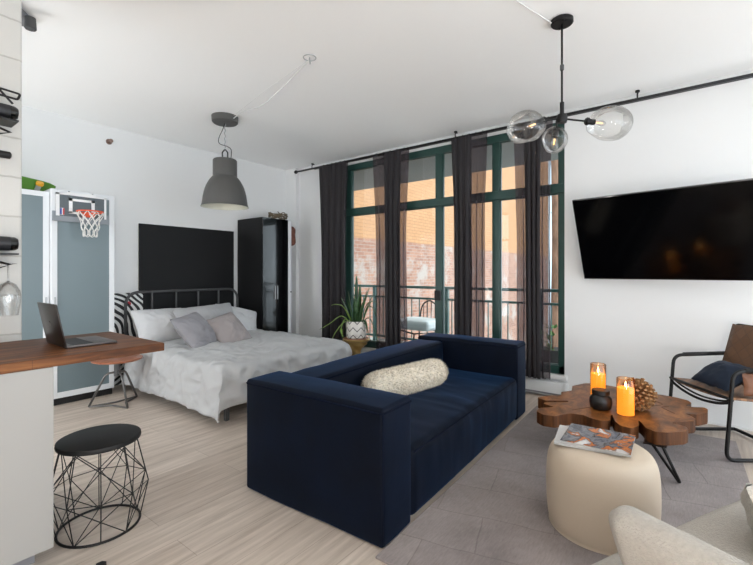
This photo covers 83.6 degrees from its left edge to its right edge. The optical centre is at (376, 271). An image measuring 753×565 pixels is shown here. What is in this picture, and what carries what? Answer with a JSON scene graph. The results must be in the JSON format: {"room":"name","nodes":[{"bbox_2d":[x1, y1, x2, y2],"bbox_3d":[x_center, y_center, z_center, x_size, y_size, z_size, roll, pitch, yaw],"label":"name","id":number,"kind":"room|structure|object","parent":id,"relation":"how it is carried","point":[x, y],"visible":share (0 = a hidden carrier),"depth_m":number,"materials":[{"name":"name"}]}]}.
{"room":"studio apartment","nodes":[
{"label":"studio apartment","id":0,"kind":"room"},
{"bbox_2d":[0,0,21,341],"bbox_3d":[-2.811,-0.185,1.577,0.220,3.070,2.278,0,0,38],"label":"wall partition","id":1,"kind":"structure","parent":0,"point":[10,10],"depth_m":2.37,"materials":[{"name":"white paint"}]},
{"bbox_2d":[0,150,11,158],"bbox_3d":[-2.086,-0.650,2.299,0.040,0.039,0.145,0,0,38],"label":"peg","id":2,"kind":"object","parent":1,"relation":"attached to","point":[3,154],"visible":1,"depth_m":2.33,"materials":[{"name":"black paint"}]},
{"bbox_2d":[0,116,18,133],"bbox_3d":[-2.207,-0.838,2.057,0.158,0.274,0.685,0,0,38],"label":"wine rack","id":3,"kind":"object","parent":1,"relation":"attached to","point":[7,122],"visible":1,"depth_m":2.28,"materials":[{"name":"black metal"}]},
{"bbox_2d":[0,103,18,119],"bbox_3d":[-2.098,-0.875,2.194,0.077,0.077,0.356,0,0,38],"label":"wine bottle","id":4,"kind":"object","parent":3,"relation":"on","point":[8,111],"visible":0.88,"depth_m":2.28,"materials":[{"name":"black glass"}]},
{"bbox_2d":[0,116,18,127],"bbox_3d":[-2.206,-0.817,2.057,0.155,0.008,0.685,0,0,38],"label":"shelf","id":5,"kind":"object","parent":3,"relation":"attached to","point":[7,122],"depth_m":2.29,"materials":[{"name":"black metal"}]},
{"bbox_2d":[0,253,18,267],"bbox_3d":[-2.207,-0.118,2.057,0.158,0.274,0.685,0,0,38],"label":"wine rack","id":6,"kind":"object","parent":1,"relation":"attached to","point":[11,254],"visible":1,"depth_m":2.26,"materials":[{"name":"black metal"}]},
{"bbox_2d":[0,236,18,250],"bbox_3d":[-2.098,-0.155,2.194,0.077,0.077,0.356,0,0,38],"label":"wine bottle","id":7,"kind":"object","parent":6,"relation":"on","point":[6,243],"visible":1,"depth_m":2.28,"materials":[{"name":"black"}]},
{"bbox_2d":[0,253,18,255],"bbox_3d":[-2.206,-0.097,2.057,0.155,0.008,0.685,0,0,38],"label":"shelf","id":8,"kind":"object","parent":6,"relation":"attached to","point":[11,254],"depth_m":2.25,"materials":[{"name":"black metal"}]},
{"bbox_2d":[0,263,20,315],"bbox_3d":[-2.014,0.095,2.303,0.110,0.290,0.110,0,0,38],"label":"wine glass","id":9,"kind":"object","parent":6,"relation":"hanging from","point":[2,285],"visible":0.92,"depth_m":2.34,"materials":[{"name":"clear glass"}]},
{"bbox_2d":[0,281,20,315],"bbox_3d":[-2.014,0.145,2.303,0.110,0.190,0.110,0,0,38],"label":"bowl","id":10,"kind":"object","parent":9,"relation":"on","point":[2,285],"depth_m":2.35,"materials":[{"name":"clear glass"}]},
{"bbox_2d":[0,87,20,103],"bbox_3d":[-2.051,-0.962,2.314,0.084,0.082,0.138,0,0,38],"label":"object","id":11,"kind":"object","parent":1,"relation":"attached to","point":[3,94],"visible":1,"depth_m":2.30,"materials":[{"name":"black metal"}]},
{"bbox_2d":[22,106,285,306],"bbox_3d":[-3.521,-0.185,4.708,0.200,3.070,6.780,0,0,38],"label":"wall","id":12,"kind":"structure","parent":0,"point":[150,180],"depth_m":5.21,"materials":[{"name":"white paint"}]},
{"bbox_2d":[106,139,112,144],"bbox_3d":[-3.146,-1.545,4.975,0.070,0.068,0.068,0,0,38],"label":"sprinkler head","id":13,"kind":"object","parent":12,"relation":"attached to","point":[108,141],"visible":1,"depth_m":4.97},
{"bbox_2d":[138,223,233,309],"bbox_3d":[-2.553,0.072,5.768,0.040,1.355,1.340,0,0,38],"label":"board","id":14,"kind":"object","parent":12,"relation":"attached to","point":[169,257],"visible":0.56,"depth_m":5.68,"materials":[{"name":"black"}]},
{"bbox_2d":[286,168,298,333],"bbox_3d":[-1.415,-0.185,7.073,0.260,3.070,0.065,0,0,38],"label":"wall","id":15,"kind":"structure","parent":0,"point":[292,179],"depth_m":7.01,"materials":[{"name":"white paint"}]},
{"bbox_2d":[22,0,752,169],"bbox_3d":[-0.047,-1.845,2.041,8.960,0.250,6.780,0,0,38],"label":"ceiling","id":16,"kind":"structure","parent":0,"point":[384,74],"depth_m":3.43,"materials":[{"name":"white paint"}]},
{"bbox_2d":[22,9,36,31],"bbox_3d":[-2.318,-1.657,2.724,0.173,0.125,0.320,0,0,-14],"label":"track light","id":17,"kind":"object","parent":16,"relation":"attached to","point":[29,22],"visible":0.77,"depth_m":2.75,"materials":[{"name":"grey"}]},
{"bbox_2d":[200,60,308,209],"bbox_3d":[-1.126,-1.220,4.201,1.952,1.000,0.503,0,0,40],"label":"pendant","id":18,"kind":"object","parent":16,"relation":"hanging from","point":[223,190],"visible":1,"depth_m":4.54,"materials":[{"name":"grey metal"}]},
{"bbox_2d":[303,54,315,63],"bbox_3d":[-0.535,-1.695,3.374,0.108,0.050,0.108,0,0,38],"label":"ceiling hook","id":19,"kind":"object","parent":16,"relation":"attached to","point":[305,54],"visible":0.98,"depth_m":3.37,"materials":[{"name":"silver metal"}]},
{"bbox_2d":[294,73,752,173],"bbox_3d":[1.548,-1.663,4.707,7.278,0.115,0.082,0,0,38],"label":"curtain rod","id":20,"kind":"object","parent":16,"relation":"attached to","point":[746,76],"visible":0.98,"depth_m":4.18,"materials":[{"name":"black metal"}]},
{"bbox_2d":[319,160,347,340],"bbox_3d":[-0.654,-0.252,6.364,0.574,2.805,0.076,0,0,38],"label":"curtain","id":21,"kind":"object","parent":20,"relation":"hanging from","point":[333,177],"visible":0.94,"depth_m":6.33,"materials":[{"name":"grey fabric"}]},
{"bbox_2d":[373,148,408,348],"bbox_3d":[0.181,-0.252,5.723,0.610,2.805,0.076,0,0,38],"label":"curtain","id":22,"kind":"object","parent":20,"relation":"hanging from","point":[390,170],"visible":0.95,"depth_m":5.68,"materials":[{"name":"grey fabric"}]},
{"bbox_2d":[451,131,486,336],"bbox_3d":[1.100,-0.252,5.017,0.460,2.805,0.076,0,0,38],"label":"curtain","id":23,"kind":"object","parent":20,"relation":"hanging from","point":[469,153],"visible":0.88,"depth_m":5.00,"materials":[{"name":"grey fabric"}]},
{"bbox_2d":[513,116,552,379],"bbox_3d":[1.688,-0.257,4.565,0.423,2.795,0.076,0,0,38],"label":"curtain","id":24,"kind":"object","parent":20,"relation":"hanging from","point":[532,161],"visible":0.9,"depth_m":4.54,"materials":[{"name":"grey fabric"}]},
{"bbox_2d":[507,0,632,153],"bbox_3d":[0.764,-1.265,2.648,1.964,0.910,0.477,0,0,-22],"label":"globe chandelier","id":25,"kind":"object","parent":16,"relation":"hanging from","point":[563,21],"visible":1,"depth_m":2.87,"materials":[{"name":"clear glass"}]},
{"bbox_2d":[536,118,546,125],"bbox_3d":[1.124,-1.026,2.869,0.073,0.059,0.039,0,0,1],"label":"socket","id":26,"kind":"object","parent":25,"relation":"attached to","point":[539,121],"depth_m":2.85,"materials":[{"name":"black metal"}]},
{"bbox_2d":[552,127,558,137],"bbox_3d":[1.224,-0.950,2.872,0.051,0.070,0.039,0,0,-7],"label":"socket","id":27,"kind":"object","parent":25,"relation":"attached to","point":[555,130],"depth_m":2.86,"materials":[{"name":"black metal"}]},
{"bbox_2d":[584,118,595,124],"bbox_3d":[1.454,-1.024,2.872,0.068,0.046,0.039,0,0,-1],"label":"socket","id":28,"kind":"object","parent":25,"relation":"attached to","point":[587,121],"depth_m":2.86,"materials":[{"name":"black metal"}]},
{"bbox_2d":[31,385,752,564],"bbox_3d":[-0.108,1.410,1.961,8.960,0.120,6.580,0,0,38],"label":"floor","id":29,"kind":"structure","parent":0,"point":[199,507],"depth_m":2.50,"materials":[{"name":"brown wood"}]},
{"bbox_2d":[0,367,53,564],"bbox_3d":[-2.435,0.892,1.266,0.695,0.915,2.222,0,0,38],"label":"counter base","id":30,"kind":"object","parent":29,"relation":"on","point":[26,397],"visible":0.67,"depth_m":1.86,"materials":[{"name":"grey laminate"}]},
{"bbox_2d":[0,331,163,373],"bbox_3d":[-2.291,0.411,1.463,0.735,0.043,2.730,0,0,38],"label":"countertop","id":31,"kind":"structure","parent":30,"relation":"on","point":[32,354],"depth_m":2.10,"materials":[{"name":"brown wood"}]},
{"bbox_2d":[37,302,116,348],"bbox_3d":[-1.629,0.276,2.296,0.300,0.228,0.283,0,0,38],"label":"laptop","id":32,"kind":"object","parent":31,"relation":"on","point":[50,318],"visible":1,"depth_m":2.21,"materials":[{"name":"grey metal"}]},
{"bbox_2d":[22,189,48,339],"bbox_3d":[-3.588,0.275,4.102,0.404,2.150,0.565,0,0,38],"label":"wardrobe","id":33,"kind":"object","parent":29,"relation":"on","point":[35,204],"visible":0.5,"depth_m":4.12,"materials":[{"name":"white"}]},
{"bbox_2d":[22,176,55,190],"bbox_3d":[-3.569,-0.875,4.106,0.157,0.239,0.744,0,0,38],"label":"skateboard","id":34,"kind":"object","parent":33,"relation":"on","point":[27,183],"visible":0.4,"depth_m":4.25,"materials":[{"name":"green"}]},
{"bbox_2d":[45,188,113,405],"bbox_3d":[-3.224,0.258,4.542,0.444,2.185,0.573,0,0,38],"label":"wardrobe","id":35,"kind":"object","parent":29,"relation":"on","point":[81,269],"visible":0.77,"depth_m":4.40,"materials":[{"name":"white"}]},
{"bbox_2d":[52,191,108,237],"bbox_3d":[-2.984,-0.594,4.322,0.312,0.472,0.510,0,0,38],"label":"basketball hoop","id":36,"kind":"object","parent":35,"relation":"hanging from","point":[70,207],"visible":1,"depth_m":4.33,"materials":[{"name":"grey plastic"}]},
{"bbox_2d":[96,561,105,564],"bbox_3d":[-1.236,1.336,1.866,0.040,0.028,0.150,0,0,-20],"label":"wedge","id":37,"kind":"object","parent":29,"relation":"on","point":[100,562],"visible":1,"depth_m":1.92,"materials":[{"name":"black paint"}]},
{"bbox_2d":[54,423,148,548],"bbox_3d":[-1.471,1.110,2.239,0.447,0.478,0.469,0,0,38],"label":"stool","id":38,"kind":"object","parent":29,"relation":"on","point":[100,439],"visible":0.94,"depth_m":2.17,"materials":[{"name":"black paint"}]},
{"bbox_2d":[88,354,142,408],"bbox_3d":[-2.637,1.113,4.300,0.480,0.475,0.469,0,0,38],"label":"stool","id":39,"kind":"object","parent":29,"relation":"on","point":[117,361],"visible":0.91,"depth_m":4.23,"materials":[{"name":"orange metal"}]},
{"bbox_2d":[114,293,142,385],"bbox_3d":[-3.044,0.802,5.106,0.042,1.095,0.390,0,0,38],"label":"canvas","id":40,"kind":"object","parent":29,"relation":"on","point":[135,302],"visible":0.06,"depth_m":5.07,"materials":[{"name":"white"}]},
{"bbox_2d":[124,288,238,420],"bbox_3d":[-1.726,0.789,5.016,2.047,1.121,1.566,0,0,38],"label":"bed","id":41,"kind":"object","parent":29,"relation":"on","point":[226,411],"visible":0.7,"depth_m":5.34,"materials":[{"name":"grey metal"}]},
{"bbox_3d":[-1.704,0.980,5.022,1.960,0.240,1.510,0,0,38],"label":"mattress","id":42,"kind":"object","parent":41,"relation":"on","visible":0},
{"bbox_2d":[123,328,351,422],"bbox_3d":[-1.554,1.028,4.908,1.932,0.552,1.846,0,0,38],"label":"duvet","id":43,"kind":"object","parent":42,"relation":"on","point":[210,379],"visible":0.7,"depth_m":4.21,"materials":[{"name":"grey fabric"}]},
{"bbox_2d":[131,308,181,341],"bbox_3d":[-2.510,0.635,4.992,0.353,0.397,0.664,0,0,38],"label":"bed pillow","id":44,"kind":"object","parent":43,"relation":"on","point":[151,324],"visible":0.61,"depth_m":4.81,"materials":[{"name":"grey fabric"}]},
{"bbox_2d":[170,312,217,347],"bbox_3d":[-1.949,0.650,4.573,0.354,0.401,0.423,0,0,12],"label":"throw pillow","id":45,"kind":"object","parent":43,"relation":"on","point":[195,330],"visible":0.8,"depth_m":4.45,"materials":[{"name":"grey fabric"}]},
{"bbox_2d":[173,303,233,319],"bbox_3d":[-2.073,0.585,5.186,0.287,0.365,0.769,0,0,38],"label":"bed pillow","id":46,"kind":"object","parent":43,"relation":"on","point":[208,311],"visible":0.33,"depth_m":5.13,"materials":[{"name":"grey fabric"}]},
{"bbox_2d":[207,312,251,342],"bbox_3d":[-1.687,0.664,4.814,0.341,0.379,0.431,0,0,25],"label":"throw pillow","id":47,"kind":"object","parent":43,"relation":"on","point":[227,327],"visible":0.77,"depth_m":4.72,"materials":[{"name":"grey fabric"}]},
{"bbox_2d":[232,306,256,329],"bbox_3d":[-1.897,0.664,5.695,0.619,0.472,0.346,0,0,-30],"label":"bed pillow","id":48,"kind":"object","parent":42,"relation":"on","point":[247,318],"visible":0.38,"depth_m":5.68,"materials":[{"name":"grey fabric"}]},
{"bbox_2d":[238,217,291,332],"bbox_3d":[-1.685,0.282,6.372,0.636,2.135,0.525,0,0,38],"label":"wardrobe","id":49,"kind":"object","parent":29,"relation":"on","point":[264,243],"visible":0.72,"depth_m":6.18,"materials":[{"name":"black wood"}]},
{"bbox_2d":[268,211,287,219],"bbox_3d":[-1.481,-0.852,6.362,0.213,0.102,0.338,0,0,38],"label":"twig wreath","id":50,"kind":"object","parent":49,"relation":"on","point":[276,215],"visible":0.98,"depth_m":6.27,"materials":[{"name":"brown wicker"}]},
{"bbox_2d":[291,226,295,245],"bbox_3d":[-1.318,-0.575,6.476,0.164,0.350,0.121,0,0,38],"label":"hanging bag","id":51,"kind":"object","parent":49,"relation":"hanging from","point":[293,230],"visible":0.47,"depth_m":6.42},
{"bbox_2d":[343,337,369,355],"bbox_3d":[-0.279,1.128,5.805,0.374,0.444,0.374,0,0,38],"label":"side table","id":52,"kind":"object","parent":29,"relation":"on","point":[356,345],"visible":0.54,"depth_m":5.69,"materials":[{"name":"brown"}]},
{"bbox_2d":[319,276,378,340],"bbox_3d":[-0.366,0.506,5.813,0.812,0.902,0.284,0,0,5],"label":"potted plant","id":53,"kind":"object","parent":52,"relation":"on","point":[356,328],"visible":0.99,"depth_m":5.74,"materials":[{"name":"green plant"}]},
{"bbox_2d":[246,333,525,547],"bbox_3d":[0.317,1.004,3.326,1.073,0.711,2.464,0,0,35],"label":"velvet sofa","id":54,"kind":"object","parent":29,"relation":"on","point":[341,453],"visible":0.97,"depth_m":2.42,"materials":[{"name":"blue fabric"}]},
{"bbox_2d":[361,358,448,395],"bbox_3d":[0.239,0.823,3.241,0.865,0.246,0.247,0,0,-43],"label":"bolster pillow","id":55,"kind":"object","parent":54,"relation":"on","point":[425,374],"visible":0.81,"depth_m":3.15,"materials":[{"name":"beige fabric"}]},
{"bbox_2d":[375,406,749,564],"bbox_3d":[1.418,1.343,2.656,1.611,0.012,2.806,0,0,38],"label":"area rug","id":56,"kind":"object","parent":29,"relation":"on","point":[496,512],"visible":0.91,"depth_m":2.44,"materials":[{"name":"grey carpet"}]},
{"bbox_2d":[546,438,661,555],"bbox_3d":[1.182,1.122,2.222,0.535,0.431,0.535,0,0,38],"label":"pouf","id":57,"kind":"object","parent":56,"relation":"on","point":[583,487],"visible":0.59,"depth_m":2.03,"materials":[{"name":"beige leather"}]},
{"bbox_2d":[554,425,621,456],"bbox_3d":[1.139,0.901,2.268,0.310,0.012,0.285,0,0,29],"label":"magazine","id":58,"kind":"object","parent":57,"relation":"on","point":[562,429],"visible":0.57,"depth_m":2.21,"materials":[{"name":"grey paper"}]},
{"bbox_2d":[560,423,635,456],"bbox_3d":[1.182,0.888,2.245,0.320,0.012,0.300,0,0,35],"label":"magazine","id":59,"kind":"object","parent":58,"relation":"on","point":[613,442],"visible":1,"depth_m":2.22,"materials":[{"name":"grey paper"}]},
{"bbox_2d":[537,383,707,482],"bbox_3d":[1.785,1.158,3.112,1.050,0.360,1.122,0,0,38],"label":"coffee table","id":60,"kind":"object","parent":56,"relation":"on","point":[669,422],"visible":0.78,"depth_m":2.89,"materials":[{"name":"brown wood"}]},
{"bbox_2d":[590,362,605,394],"bbox_3d":[1.678,0.836,3.190,0.108,0.283,0.108,0,0,38],"label":"glass candle","id":61,"kind":"object","parent":60,"relation":"on","point":[597,379],"visible":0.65,"depth_m":3.17,"materials":[{"name":"orange wax"}]},
{"bbox_2d":[589,387,611,410],"bbox_3d":[1.608,0.911,3.021,0.148,0.136,0.148,0,0,38],"label":"jar","id":62,"kind":"object","parent":60,"relation":"on","point":[600,400],"visible":1,"depth_m":2.97,"materials":[{"name":"black ceramic"}]},
{"bbox_2d":[616,376,634,416],"bbox_3d":[1.710,0.853,2.892,0.112,0.248,0.112,0,0,38],"label":"glass candle","id":63,"kind":"object","parent":60,"relation":"on","point":[625,395],"visible":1,"depth_m":2.86,"materials":[{"name":"orange wax"}]},
{"bbox_2d":[621,377,657,410],"bbox_3d":[1.869,0.875,3.017,0.242,0.239,0.239,0,0,38],"label":"ball","id":64,"kind":"object","parent":60,"relation":"on","point":[645,394],"visible":0.58,"depth_m":2.95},
{"bbox_2d":[592,500,752,564],"bbox_3d":[1.355,0.982,1.144,1.176,0.710,1.057,0,0,-25],"label":"armchair","id":65,"kind":"object","parent":56,"relation":"on","point":[723,535],"visible":0.94,"depth_m":1.21,"materials":[{"name":"fabric"}]},
{"bbox_2d":[740,483,752,533],"bbox_3d":[1.380,0.848,1.393,0.424,0.331,0.232,0,0,-26],"label":"pillow","id":66,"kind":"object","parent":65,"relation":"on","point":[746,496],"visible":1,"depth_m":1.36,"materials":[{"name":"grey fabric"}]},
{"bbox_2d":[669,324,752,462],"bbox_3d":[2.753,0.883,3.259,0.598,0.910,0.633,0,0,1],"label":"armchair","id":67,"kind":"object","parent":56,"relation":"on","point":[739,347],"visible":0.83,"depth_m":3.38,"materials":[{"name":"black metal"}]},
{"bbox_2d":[691,360,749,390],"bbox_3d":[2.731,0.812,3.319,0.248,0.191,0.380,0,0,1],"label":"throw pillow","id":68,"kind":"object","parent":67,"relation":"on","point":[718,374],"visible":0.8,"depth_m":3.27,"materials":[{"name":"blue fabric"}]},
{"bbox_2d":[742,373,752,395],"bbox_3d":[2.788,0.810,3.019,0.323,0.168,0.108,0,0,1],"label":"leather pillow","id":69,"kind":"object","parent":67,"relation":"on","point":[747,377],"visible":0.99,"depth_m":3.01,"materials":[{"name":"orange leather"}]},
{"bbox_2d":[299,69,752,428],"bbox_3d":[1.957,-0.125,4.650,8.560,3.190,0.200,0,0,38],"label":"wall","id":70,"kind":"structure","parent":0,"point":[634,327],"depth_m":4.03,"materials":[{"name":"white paint"}]},
{"bbox_2d":[345,123,564,374],"bbox_3d":[0.775,-0.258,5.479,3.155,2.715,0.105,0,0,38],"label":"window","id":71,"kind":"structure","parent":70,"relation":"in","point":[497,195],"depth_m":5.33,"materials":[{"name":"teal"}]},
{"bbox_2d":[354,134,557,190],"bbox_3d":[0.882,-1.690,6.402,7.400,0.220,1.270,0,0,38],"label":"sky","id":72,"kind":"structure","parent":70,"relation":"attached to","point":[421,169],"depth_m":6.37,"materials":[{"name":"grey"}]},
{"bbox_2d":[361,347,567,379],"bbox_3d":[0.749,1.123,5.436,3.205,0.045,0.065,0,0,38],"label":"trim","id":73,"kind":"structure","parent":70,"relation":"attached to","point":[553,376],"depth_m":4.51,"materials":[{"name":"white"}]},
{"bbox_2d":[361,352,568,394],"bbox_3d":[0.785,1.260,5.373,3.100,0.180,0.081,0,0,38],"label":"baseboard heater","id":74,"kind":"object","parent":70,"relation":"attached to","point":[542,386],"visible":0.23,"depth_m":4.54,"materials":[{"name":"white metal"}]},
{"bbox_2d":[525,389,559,394],"bbox_3d":[0.766,1.301,5.348,3.040,0.018,0.014,0,0,38],"label":"grille","id":75,"kind":"object","parent":74,"relation":"attached to","point":[543,391],"depth_m":4.54,"materials":[{"name":"grey metal"}]},
{"bbox_2d":[572,178,752,280],"bbox_3d":[2.576,-0.315,3.713,0.537,0.768,1.454,0,0,-43],"label":"television","id":76,"kind":"object","parent":70,"relation":"attached to","point":[700,231],"visible":1,"depth_m":3.60,"materials":[{"name":"black"}]},
{"bbox_2d":[707,421,752,430],"bbox_3d":[3.661,1.340,3.208,4.100,0.020,0.012,0,0,38],"label":"baseboard","id":77,"kind":"structure","parent":70,"relation":"attached to","point":[709,422],"depth_m":3.65,"materials":[{"name":"white"}]},
{"bbox_3d":[0.784,1.385,6.603,6.400,0.230,1.470,0,0,38],"label":"floor","id":78,"kind":"structure","parent":0,"visible":0},
{"bbox_2d":[407,300,434,339],"bbox_3d":[0.639,0.860,6.585,0.545,0.822,0.754,0,0,-24],"label":"patio chair","id":79,"kind":"object","parent":78,"relation":"on","point":[427,301],"visible":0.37,"depth_m":6.73,"materials":[{"name":"black metal"}]},
{"bbox_2d":[407,317,434,330],"bbox_3d":[0.651,0.805,6.561,0.660,0.192,0.540,0,0,38],"label":"seat cushion","id":80,"kind":"object","parent":79,"relation":"on","point":[413,323],"visible":0.59,"depth_m":6.30,"materials":[{"name":"grey fabric"}]},
{"bbox_2d":[354,284,557,346],"bbox_3d":[1.131,0.755,6.949,6.128,1.030,0.060,0,0,38],"label":"balcony railing","id":81,"kind":"object","parent":78,"relation":"on","point":[447,299],"visible":0.06,"depth_m":6.91,"materials":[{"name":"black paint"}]},
{"bbox_2d":[550,324,557,363],"bbox_3d":[2.321,0.952,5.494,0.439,0.636,0.498,0,0,38],"label":"planter","id":82,"kind":"object","parent":78,"relation":"on","point":[553,350],"visible":0.34,"depth_m":5.37,"materials":[{"name":"black paint"}]},
{"label":"outside","id":83,"kind":"structure","parent":0,"visible":0},
{"bbox_3d":[15.830,8.450,28.821,70.000,0.200,55.000,0,0,38],"label":"ground","id":84,"kind":"structure","parent":83,"visible":0},
{"bbox_2d":[354,166,516,340],"bbox_3d":[3.365,-0.150,16.203,0.400,17.000,21.200,0,0,38],"label":"brick wall","id":85,"kind":"structure","parent":84,"relation":"on","point":[420,224],"depth_m":13.69,"materials":[{"name":"orange brick"}]},
{"bbox_2d":[550,196,551,316],"bbox_3d":[20.748,-4.650,31.941,20.000,26.000,2.060,0,0,38],"label":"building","id":86,"kind":"structure","parent":84,"relation":"on","point":[550,196],"depth_m":35.41,"materials":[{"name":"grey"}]},
{"bbox_2d":[550,160,557,346],"bbox_3d":[4.639,1.826,9.133,1.706,13.051,3.186,0,0,38],"label":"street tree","id":87,"kind":"object","parent":84,"relation":"on","point":[554,163],"visible":0.02,"depth_m":8.12,"materials":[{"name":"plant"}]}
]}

